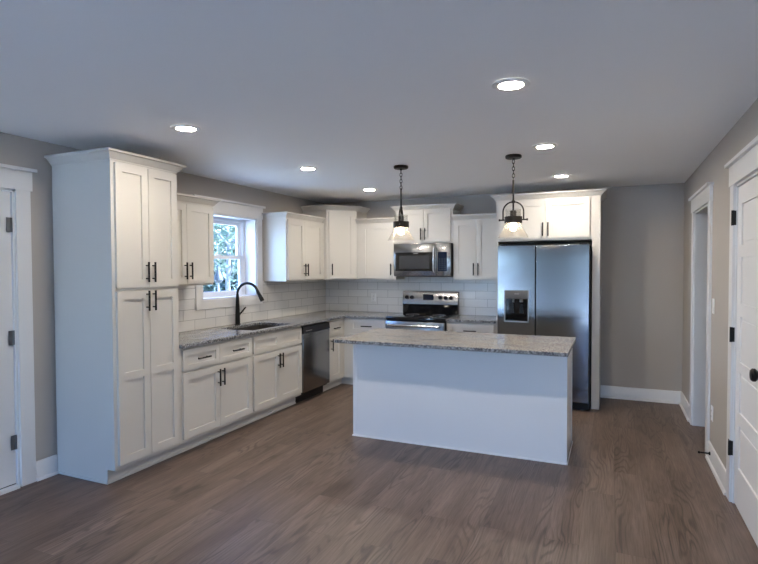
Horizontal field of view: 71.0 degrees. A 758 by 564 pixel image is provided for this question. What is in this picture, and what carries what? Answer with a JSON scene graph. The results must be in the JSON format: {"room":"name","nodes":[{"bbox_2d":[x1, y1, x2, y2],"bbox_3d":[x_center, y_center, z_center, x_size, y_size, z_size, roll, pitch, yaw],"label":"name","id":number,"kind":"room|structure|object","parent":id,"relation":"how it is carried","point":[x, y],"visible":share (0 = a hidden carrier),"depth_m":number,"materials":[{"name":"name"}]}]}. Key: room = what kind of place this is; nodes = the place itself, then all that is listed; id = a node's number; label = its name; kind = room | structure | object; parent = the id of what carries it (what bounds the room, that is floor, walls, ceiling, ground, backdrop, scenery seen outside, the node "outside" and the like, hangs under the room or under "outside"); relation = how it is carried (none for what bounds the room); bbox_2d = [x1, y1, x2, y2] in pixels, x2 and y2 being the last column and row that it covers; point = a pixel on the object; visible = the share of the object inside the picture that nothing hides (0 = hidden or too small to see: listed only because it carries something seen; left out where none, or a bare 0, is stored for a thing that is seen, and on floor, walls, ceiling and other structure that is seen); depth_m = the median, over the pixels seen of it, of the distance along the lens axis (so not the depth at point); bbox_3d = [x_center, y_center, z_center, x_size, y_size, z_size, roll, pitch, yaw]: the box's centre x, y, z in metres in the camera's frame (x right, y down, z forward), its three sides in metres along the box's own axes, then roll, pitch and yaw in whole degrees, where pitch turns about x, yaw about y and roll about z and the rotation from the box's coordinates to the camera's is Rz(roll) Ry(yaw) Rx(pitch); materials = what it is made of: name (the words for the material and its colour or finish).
{"room":"kitchen","nodes":[
{"label":"kitchen","id":0,"kind":"room"},
{"bbox_2d":[0,132,325,460],"bbox_3d":[-2.704,0.215,3.526,0.208,2.452,9.200,0,2,24],"label":"wall","id":1,"kind":"structure","parent":0,"point":[281,298],"depth_m":3.94,"materials":[{"name":"beige paint"}]},
{"bbox_2d":[0,191,16,488],"bbox_3d":[-2.720,0.409,3.240,0.121,2.031,1.013,0,2,24],"label":"door","id":2,"kind":"structure","parent":1,"relation":"in","point":[8,439],"depth_m":3.65,"materials":[{"name":"white wood"}]},
{"bbox_2d":[0,484,19,494],"bbox_3d":[-2.785,1.437,3.287,0.190,0.022,0.995,0,2,24],"label":"trim","id":3,"kind":"structure","parent":1,"relation":"attached to","point":[15,486],"depth_m":3.65,"materials":[{"name":"white paint"}]},
{"bbox_2d":[0,163,36,486],"bbox_3d":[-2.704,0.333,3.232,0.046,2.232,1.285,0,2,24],"label":"trim","id":4,"kind":"structure","parent":1,"relation":"attached to","point":[19,179],"depth_m":3.73,"materials":[{"name":"white paint"}]},
{"bbox_2d":[36,454,58,480],"bbox_3d":[-2.431,1.361,3.896,0.030,0.140,0.161,0,2,24],"label":"baseboard","id":5,"kind":"structure","parent":1,"relation":"attached to","point":[47,467],"depth_m":3.89,"materials":[{"name":"white paint"}]},
{"bbox_2d":[177,193,220,285],"bbox_3d":[-1.837,-0.370,4.784,0.375,0.805,0.808,0,2,24],"label":"upper cabinet","id":6,"kind":"object","parent":1,"relation":"attached to","point":[195,234],"visible":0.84,"depth_m":4.82,"materials":[{"name":"grey paint"}]},
{"bbox_2d":[203,217,244,297],"bbox_3d":[-1.781,-0.274,5.849,0.070,0.900,0.900,0,2,24],"label":"window","id":7,"kind":"structure","parent":1,"relation":"in","point":[239,224],"depth_m":6.16,"materials":[{"name":"white plastic"}]},
{"bbox_2d":[192,194,265,309],"bbox_3d":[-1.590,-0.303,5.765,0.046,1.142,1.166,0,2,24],"label":"trim","id":8,"kind":"structure","parent":1,"relation":"attached to","point":[226,207],"depth_m":5.90,"materials":[{"name":"white paint"}]},
{"bbox_2d":[177,280,325,331],"bbox_3d":[-1.467,0.226,6.104,0.008,0.458,3.488,0,2,24],"label":"tile backsplash","id":9,"kind":"structure","parent":1,"relation":"attached to","point":[281,298],"depth_m":6.37,"materials":[{"name":"white tile"}]},
{"bbox_2d":[262,211,324,280],"bbox_3d":[-1.035,-0.421,6.616,0.375,0.805,0.944,0,2,24],"label":"upper cabinet","id":10,"kind":"object","parent":1,"relation":"attached to","point":[293,243],"visible":1,"depth_m":6.31,"materials":[{"name":"grey paint"}]},
{"bbox_2d":[0,0,757,203],"bbox_3d":[0.256,-1.046,2.195,6.560,0.120,9.480,0,2,24],"label":"ceiling","id":11,"kind":"structure","parent":0,"point":[628,92],"depth_m":2.70,"materials":[{"name":"white paint"}]},
{"bbox_2d":[171,124,200,131],"bbox_3d":[-1.270,-1.008,3.497,0.190,0.010,0.190,0,2,24],"label":"recessed light","id":12,"kind":"object","parent":11,"relation":"in","point":[178,127],"visible":1,"depth_m":3.48,"materials":[{"name":"white plastic"}]},
{"bbox_2d":[298,166,317,170],"bbox_3d":[-0.658,-1.048,4.921,0.190,0.010,0.190,0,2,24],"label":"recessed light","id":13,"kind":"object","parent":11,"relation":"in","point":[305,168],"visible":1,"depth_m":4.90,"materials":[{"name":"white plastic"}]},
{"bbox_2d":[361,188,376,190],"bbox_3d":[-0.113,-1.085,6.265,0.190,0.010,0.190,0,2,24],"label":"recessed light","id":14,"kind":"object","parent":11,"relation":"in","point":[365,189],"visible":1,"depth_m":6.22,"materials":[{"name":"white plastic"}]},
{"bbox_2d":[388,165,414,240],"bbox_3d":[0.201,-0.716,4.843,0.248,0.677,0.248,0,2,14],"label":"pendant light","id":15,"kind":"object","parent":11,"relation":"hanging from","point":[400,223],"visible":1,"depth_m":4.82,"materials":[{"name":"brown metal"}]},
{"bbox_2d":[492,78,529,90],"bbox_3d":[0.666,-0.993,2.683,0.190,0.010,0.190,0,2,24],"label":"recessed light","id":16,"kind":"object","parent":11,"relation":"in","point":[508,84],"visible":1,"depth_m":2.67,"materials":[{"name":"white plastic"}]},
{"bbox_2d":[498,154,527,237],"bbox_3d":[1.112,-0.707,4.401,0.248,0.677,0.248,0,2,20],"label":"pendant light","id":17,"kind":"object","parent":11,"relation":"hanging from","point":[512,219],"visible":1,"depth_m":4.38,"materials":[{"name":"brown metal"}]},
{"bbox_2d":[510,210,516,215],"bbox_3d":[1.112,-0.568,4.405,0.052,0.053,0.052,0,2,20],"label":"socket","id":18,"kind":"object","parent":17,"relation":"attached to","point":[513,212],"depth_m":4.38,"materials":[{"name":"brown metal"}]},
{"bbox_2d":[532,143,557,148],"bbox_3d":[1.263,-1.031,4.047,0.190,0.010,0.190,0,2,24],"label":"recessed light","id":19,"kind":"object","parent":11,"relation":"in","point":[543,145],"visible":1,"depth_m":4.03,"materials":[{"name":"white plastic"}]},
{"bbox_2d":[552,174,570,177],"bbox_3d":[1.841,-1.068,5.366,0.190,0.010,0.190,0,2,24],"label":"recessed light","id":20,"kind":"object","parent":11,"relation":"in","point":[558,175],"visible":1,"depth_m":5.35,"materials":[{"name":"white plastic"}]},
{"bbox_2d":[0,384,757,563],"bbox_3d":[0.264,1.525,2.263,6.560,0.120,9.480,0,2,24],"label":"floor","id":21,"kind":"structure","parent":0,"point":[293,484],"depth_m":3.44,"materials":[{"name":"brown wood"}]},
{"bbox_2d":[44,147,185,484],"bbox_3d":[-1.983,0.249,4.090,0.657,2.349,0.718,0,2,24],"label":"pantry cabinet","id":22,"kind":"object","parent":21,"relation":"on","point":[115,239],"visible":1,"depth_m":3.86,"materials":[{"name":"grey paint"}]},
{"bbox_2d":[172,336,251,455],"bbox_3d":[-1.675,0.962,4.819,0.665,0.883,0.939,0,2,24],"label":"base cabinet","id":23,"kind":"object","parent":21,"relation":"on","point":[215,379],"visible":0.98,"depth_m":4.65,"materials":[{"name":"grey paint"}]},
{"bbox_2d":[179,310,399,348],"bbox_3d":[-0.910,0.474,5.860,1.210,0.030,3.482,0,2,24],"label":"countertop","id":24,"kind":"structure","parent":23,"relation":"on","point":[187,339],"depth_m":5.75,"materials":[{"name":"grey stone"}]},
{"bbox_2d":[235,282,263,324],"bbox_3d":[-1.394,0.231,5.764,0.348,0.464,0.094,0,2,16],"label":"faucet","id":25,"kind":"object","parent":24,"relation":"on","point":[237,312],"visible":1,"depth_m":5.77,"materials":[{"name":"black metal"}]},
{"bbox_2d":[233,325,275,329],"bbox_3d":[-1.300,0.589,5.641,0.444,0.184,0.724,0,2,24],"label":"sink","id":26,"kind":"object","parent":24,"relation":"in","point":[256,327],"visible":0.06,"depth_m":5.97,"materials":[{"name":"grey metal"}]},
{"bbox_2d":[245,326,301,424],"bbox_3d":[-1.307,0.939,5.659,0.665,0.883,0.893,0,2,24],"label":"base cabinet","id":27,"kind":"object","parent":21,"relation":"on","point":[276,356],"visible":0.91,"depth_m":5.50,"materials":[{"name":"grey paint"}]},
{"bbox_2d":[295,321,329,402],"bbox_3d":[-1.000,0.921,6.346,0.620,0.876,0.604,0,2,24],"label":"dishwasher","id":28,"kind":"object","parent":21,"relation":"on","point":[315,337],"visible":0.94,"depth_m":6.19,"materials":[{"name":"silver metal"}]},
{"bbox_2d":[301,321,326,394],"bbox_3d":[-1.023,0.872,6.355,0.570,0.778,0.604,0,2,24],"label":"tub","id":29,"kind":"object","parent":28,"relation":"in","point":[302,393],"depth_m":5.99,"materials":[{"name":"metal"}]},
{"bbox_2d":[323,318,343,391],"bbox_3d":[-0.780,0.905,6.863,0.665,0.883,0.510,0,2,24],"label":"base cabinet","id":30,"kind":"object","parent":21,"relation":"on","point":[336,330],"visible":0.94,"depth_m":6.71,"materials":[{"name":"grey paint"}]},
{"bbox_2d":[342,318,386,384],"bbox_3d":[-0.099,0.897,7.062,0.686,0.883,0.665,0,2,24],"label":"base cabinet","id":31,"kind":"object","parent":21,"relation":"on","point":[352,326],"visible":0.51,"depth_m":6.85,"materials":[{"name":"grey paint"}]},
{"bbox_2d":[386,291,458,330],"bbox_3d":[0.548,0.738,6.725,0.759,1.216,0.736,0,2,24],"label":"range","id":32,"kind":"object","parent":21,"relation":"on","point":[422,310],"visible":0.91,"depth_m":6.87,"materials":[{"name":"silver metal"}]},
{"bbox_2d":[386,313,458,321],"bbox_3d":[0.563,0.443,6.754,0.757,0.041,0.656,0,2,24],"label":"cooktop","id":33,"kind":"object","parent":32,"relation":"in","point":[402,317],"depth_m":6.57,"materials":[{"name":"black glass"}]},
{"bbox_2d":[352,344,572,464],"bbox_3d":[0.734,0.956,4.756,1.855,0.884,0.651,0,2,24],"label":"kitchen island","id":34,"kind":"object","parent":21,"relation":"on","point":[519,406],"visible":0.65,"depth_m":4.42,"materials":[{"name":"white paint"}]},
{"bbox_2d":[334,328,575,356],"bbox_3d":[0.670,0.503,4.603,1.893,0.030,0.928,0,2,24],"label":"island countertop","id":35,"kind":"structure","parent":34,"relation":"on","point":[446,340],"depth_m":4.45,"materials":[{"name":"beige stone"}]},
{"bbox_2d":[446,322,495,333],"bbox_3d":[1.187,0.908,6.499,0.587,0.883,0.665,0,2,24],"label":"base cabinet","id":36,"kind":"object","parent":21,"relation":"on","point":[450,326],"visible":0.22,"depth_m":6.22,"materials":[{"name":"grey paint"}]},
{"bbox_2d":[446,315,495,323],"bbox_3d":[1.189,0.451,6.492,0.586,0.030,0.639,0,2,24],"label":"countertop","id":37,"kind":"structure","parent":36,"relation":"on","point":[460,318],"depth_m":6.30,"materials":[{"name":"grey stone"}]},
{"bbox_2d":[497,243,591,410],"bbox_3d":[1.911,0.466,6.087,0.958,1.784,0.762,0,2,24],"label":"refrigerator","id":38,"kind":"object","parent":21,"relation":"on","point":[544,290],"visible":0.78,"depth_m":5.70,"materials":[{"name":"silver metal"}]},
{"bbox_2d":[490,189,606,409],"bbox_3d":[1.959,0.183,6.137,1.215,2.348,0.657,0,2,24],"label":"tall cabinet","id":39,"kind":"object","parent":21,"relation":"on","point":[574,215],"visible":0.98,"depth_m":5.79,"materials":[{"name":"white paint"}]},
{"bbox_2d":[325,183,684,390],"bbox_3d":[2.131,0.120,6.502,6.560,2.452,0.148,0,2,24],"label":"wall","id":40,"kind":"structure","parent":0,"point":[642,236],"depth_m":6.11,"materials":[{"name":"beige paint"}]},
{"bbox_2d":[301,205,369,279],"bbox_3d":[-0.581,-0.525,7.234,0.709,0.978,0.665,0,2,24],"label":"upper cabinet","id":41,"kind":"object","parent":40,"relation":"attached to","point":[340,226],"visible":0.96,"depth_m":7.04,"materials":[{"name":"grey paint"}]},
{"bbox_2d":[371,293,375,301],"bbox_3d":[-0.075,0.215,7.383,0.072,0.116,0.009,0,2,24],"label":"wall outlet","id":42,"kind":"object","parent":40,"relation":"attached to","point":[373,295],"visible":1,"depth_m":7.38,"materials":[{"name":"white plastic"}]},
{"bbox_2d":[355,217,404,279],"bbox_3d":[0.011,-0.438,7.135,0.565,0.805,0.375,0,2,24],"label":"upper cabinet","id":43,"kind":"object","parent":40,"relation":"attached to","point":[375,252],"visible":0.94,"depth_m":7.00,"materials":[{"name":"grey paint"}]},
{"bbox_2d":[326,277,495,315],"bbox_3d":[0.411,0.174,7.180,2.569,0.520,0.008,0,2,24],"label":"tile backsplash","id":44,"kind":"structure","parent":40,"relation":"attached to","point":[476,297],"depth_m":7.24,"materials":[{"name":"white tile"}]},
{"bbox_2d":[390,203,463,243],"bbox_3d":[0.620,-0.735,6.860,0.873,0.488,0.375,0,2,24],"label":"upper cabinet","id":45,"kind":"object","parent":40,"relation":"attached to","point":[428,223],"visible":0.94,"depth_m":6.70,"materials":[{"name":"grey paint"}]},
{"bbox_2d":[394,243,452,276],"bbox_3d":[0.602,-0.279,6.828,0.751,0.418,0.451,0,2,24],"label":"microwave","id":46,"kind":"object","parent":45,"relation":"attached to","point":[426,259],"visible":0.99,"depth_m":6.66,"materials":[{"name":"silver metal"}]},
{"bbox_2d":[452,213,495,279],"bbox_3d":[1.240,-0.428,6.597,0.588,0.805,0.375,0,2,24],"label":"upper cabinet","id":47,"kind":"object","parent":40,"relation":"attached to","point":[474,235],"visible":0.93,"depth_m":6.46,"materials":[{"name":"grey paint"}]},
{"bbox_2d":[600,385,681,403],"bbox_3d":[2.983,1.286,6.073,0.838,0.140,0.030,0,2,24],"label":"baseboard","id":48,"kind":"structure","parent":40,"relation":"attached to","point":[614,392],"depth_m":6.07,"materials":[{"name":"white paint"}]},
{"bbox_2d":[682,98,757,467],"bbox_3d":[1.579,0.251,1.651,0.120,2.452,9.200,0,2,24],"label":"wall","id":49,"kind":"structure","parent":0,"point":[745,130],"depth_m":3.95,"materials":[{"name":"beige paint"}]},
{"bbox_2d":[679,392,688,421],"bbox_3d":[3.201,1.298,5.564,0.030,0.140,0.728,0,2,24],"label":"baseboard","id":50,"kind":"structure","parent":49,"relation":"attached to","point":[684,405],"depth_m":5.55,"materials":[{"name":"white paint"}]},
{"bbox_2d":[692,204,707,426],"bbox_3d":[2.907,0.368,4.688,0.128,2.048,0.850,0,2,24],"label":"door","id":51,"kind":"structure","parent":49,"relation":"attached to","point":[701,215],"depth_m":5.07,"materials":[{"name":"white paint"}]},
{"bbox_2d":[688,182,713,454],"bbox_3d":[2.831,0.295,4.719,0.046,2.192,1.130,0,2,24],"label":"trim","id":52,"kind":"structure","parent":49,"relation":"attached to","point":[703,196],"depth_m":4.30,"materials":[{"name":"white paint"}]},
{"bbox_2d":[711,405,712,421],"bbox_3d":[2.591,1.023,4.140,0.009,0.116,0.072,0,2,24],"label":"wall outlet","id":53,"kind":"object","parent":49,"relation":"attached to","point":[711,405],"visible":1,"depth_m":4.13,"materials":[{"name":"white plastic"}]},
{"bbox_2d":[712,298,714,313],"bbox_3d":[2.590,0.188,4.123,0.010,0.118,0.075,0,2,24],"label":"light switch","id":54,"kind":"object","parent":49,"relation":"attached to","point":[713,300],"visible":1,"depth_m":4.10,"materials":[{"name":"white plastic"}]},
{"bbox_2d":[705,440,725,494],"bbox_3d":[2.473,1.345,3.901,0.030,0.140,0.775,0,2,24],"label":"baseboard","id":55,"kind":"structure","parent":49,"relation":"attached to","point":[716,465],"depth_m":3.85,"materials":[{"name":"white paint"}]},
{"bbox_2d":[724,135,757,502],"bbox_3d":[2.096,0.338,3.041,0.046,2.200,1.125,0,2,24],"label":"trim","id":56,"kind":"structure","parent":49,"relation":"attached to","point":[744,163],"depth_m":3.43,"materials":[{"name":"white paint"}]},
{"bbox_2d":[728,176,757,546],"bbox_3d":[2.119,0.418,3.063,0.113,2.016,0.863,0,2,24],"label":"door","id":57,"kind":"structure","parent":49,"relation":"in","point":[746,394],"depth_m":3.15,"materials":[{"name":"white paint"}]},
{"label":"outside","id":58,"kind":"structure","parent":0,"visible":0},
{"bbox_3d":[-2.771,1.951,3.167,120.000,0.100,110.000,0,2,24],"label":"ground","id":59,"kind":"structure","parent":58,"visible":0},
{"bbox_2d":[203,262,221,291],"bbox_3d":[-10.069,-2.507,30.167,2.540,7.479,2.564,0,2,5],"label":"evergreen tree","id":60,"kind":"object","parent":59,"relation":"on","point":[210,288],"visible":0.03,"depth_m":29.87,"materials":[{"name":"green plant"}]},
{"bbox_2d":[214,266,222,290],"bbox_3d":[-3.113,0.697,10.344,0.176,2.030,0.176,0,2,24],"label":"pet feeder","id":61,"kind":"object","parent":59,"relation":"on","point":[218,278],"visible":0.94,"depth_m":10.27,"materials":[{"name":"grey metal"}]},
{"bbox_2d":[207,224,232,290],"bbox_3d":[-10.915,-2.655,35.865,2.564,7.479,2.540,0,2,23],"label":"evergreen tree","id":62,"kind":"object","parent":59,"relation":"on","point":[218,224],"visible":0.02,"depth_m":35.60,"materials":[{"name":"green plant"}]},
{"bbox_2d":[214,225,229,253],"bbox_3d":[-6.497,-1.636,17.028,3.658,6.403,3.647,0,2,16],"label":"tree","id":63,"kind":"object","parent":59,"relation":"on","point":[216,226],"visible":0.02,"depth_m":17.05,"materials":[{"name":"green plant"}]},
{"bbox_2d":[214,225,235,290],"bbox_3d":[-7.817,-1.473,25.590,3.165,5.624,3.131,-1,2,-36],"label":"tree","id":64,"kind":"object","parent":59,"relation":"on","point":[223,244],"visible":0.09,"depth_m":25.50,"materials":[{"name":"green plant"}]},
{"bbox_2d":[213,224,237,290],"bbox_3d":[-3.530,-1.040,12.404,3.056,5.430,3.023,0,2,24],"label":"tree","id":65,"kind":"object","parent":59,"relation":"on","point":[228,240],"visible":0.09,"depth_m":12.28,"materials":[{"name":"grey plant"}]},
{"bbox_2d":[219,226,237,290],"bbox_3d":[-8.995,-2.444,32.885,2.446,7.202,2.469,0,2,-4],"label":"evergreen tree","id":66,"kind":"object","parent":59,"relation":"on","point":[234,285],"visible":0.09,"depth_m":32.31,"materials":[{"name":"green plant"}]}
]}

